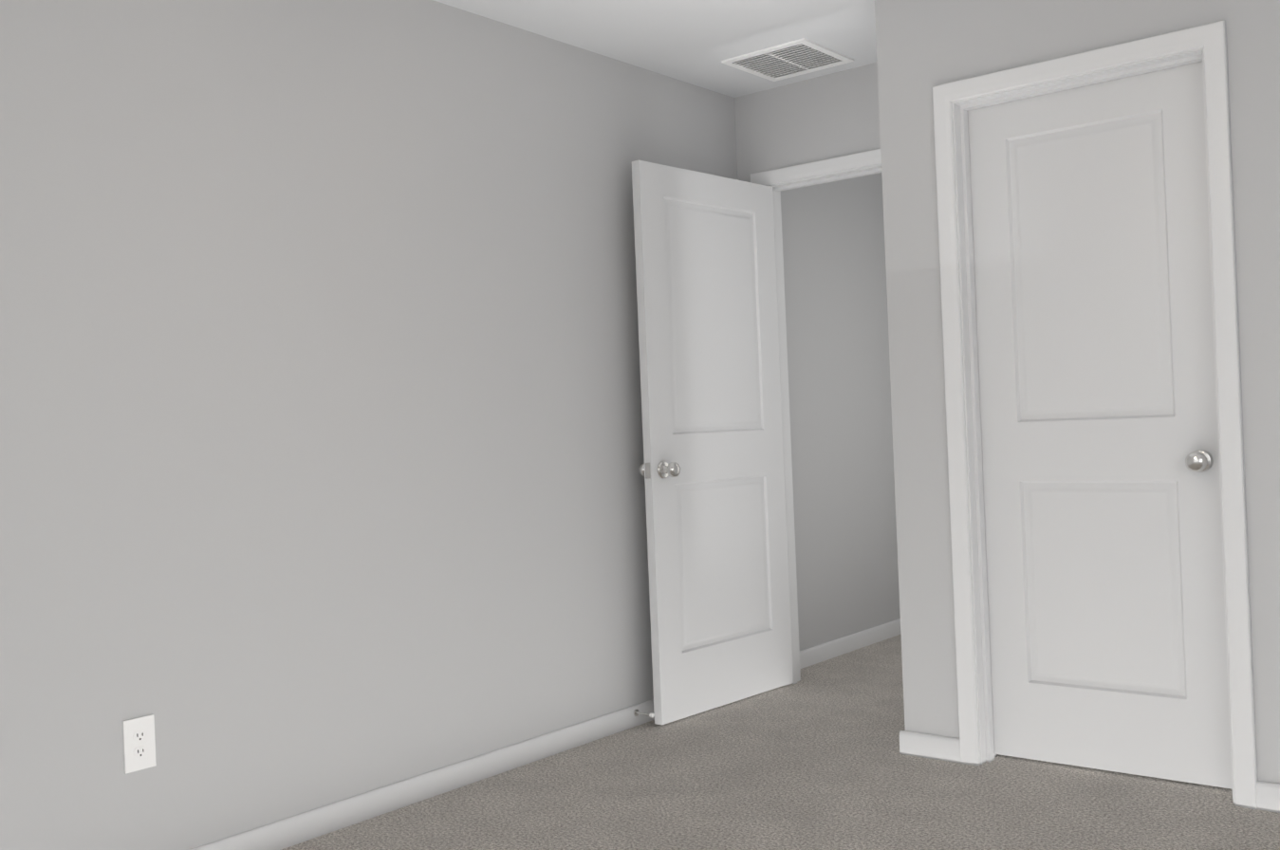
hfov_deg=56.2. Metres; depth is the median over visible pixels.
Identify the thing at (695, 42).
ceiling
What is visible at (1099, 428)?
closet door
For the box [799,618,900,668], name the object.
baseboard
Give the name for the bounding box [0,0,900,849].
wall
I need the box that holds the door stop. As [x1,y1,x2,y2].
[633,709,654,717]
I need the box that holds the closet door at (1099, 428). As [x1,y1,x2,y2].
[967,61,1232,789]
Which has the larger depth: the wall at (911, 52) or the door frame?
the door frame
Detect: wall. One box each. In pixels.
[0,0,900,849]
[734,62,880,182]
[874,0,1279,783]
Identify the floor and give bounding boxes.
[281,634,1279,849]
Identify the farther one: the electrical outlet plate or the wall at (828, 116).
the wall at (828, 116)
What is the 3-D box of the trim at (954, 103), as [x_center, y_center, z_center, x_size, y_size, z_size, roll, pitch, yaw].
[1.317,-0.015,3.508,0.839,2.107,0.132,-2,0,39]
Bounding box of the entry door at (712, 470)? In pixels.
[631,160,793,724]
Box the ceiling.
[433,0,876,97]
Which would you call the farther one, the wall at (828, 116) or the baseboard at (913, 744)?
the wall at (828, 116)
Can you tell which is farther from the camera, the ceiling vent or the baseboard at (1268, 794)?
the ceiling vent
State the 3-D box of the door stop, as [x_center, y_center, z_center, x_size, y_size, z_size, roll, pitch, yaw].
[0.016,1.043,4.324,0.082,0.024,0.024,-2,0,39]
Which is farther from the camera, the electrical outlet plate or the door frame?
the door frame
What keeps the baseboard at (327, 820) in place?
attached to the wall at (321, 450)
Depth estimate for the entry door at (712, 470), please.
4.54 m
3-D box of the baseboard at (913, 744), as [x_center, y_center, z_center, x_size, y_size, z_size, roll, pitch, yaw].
[1.050,1.014,4.108,0.014,0.073,0.664,-2,0,39]
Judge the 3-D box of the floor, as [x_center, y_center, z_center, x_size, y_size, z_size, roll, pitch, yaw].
[1.176,1.095,3.203,3.550,0.100,7.300,-2,0,39]
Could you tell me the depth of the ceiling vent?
4.48 m
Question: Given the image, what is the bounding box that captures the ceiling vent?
[721,37,853,81]
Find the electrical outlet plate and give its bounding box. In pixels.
[122,714,156,774]
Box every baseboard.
[190,699,654,849]
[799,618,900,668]
[899,730,953,757]
[1256,780,1279,813]
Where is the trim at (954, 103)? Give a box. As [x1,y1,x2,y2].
[932,19,1257,809]
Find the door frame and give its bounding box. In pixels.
[750,148,881,686]

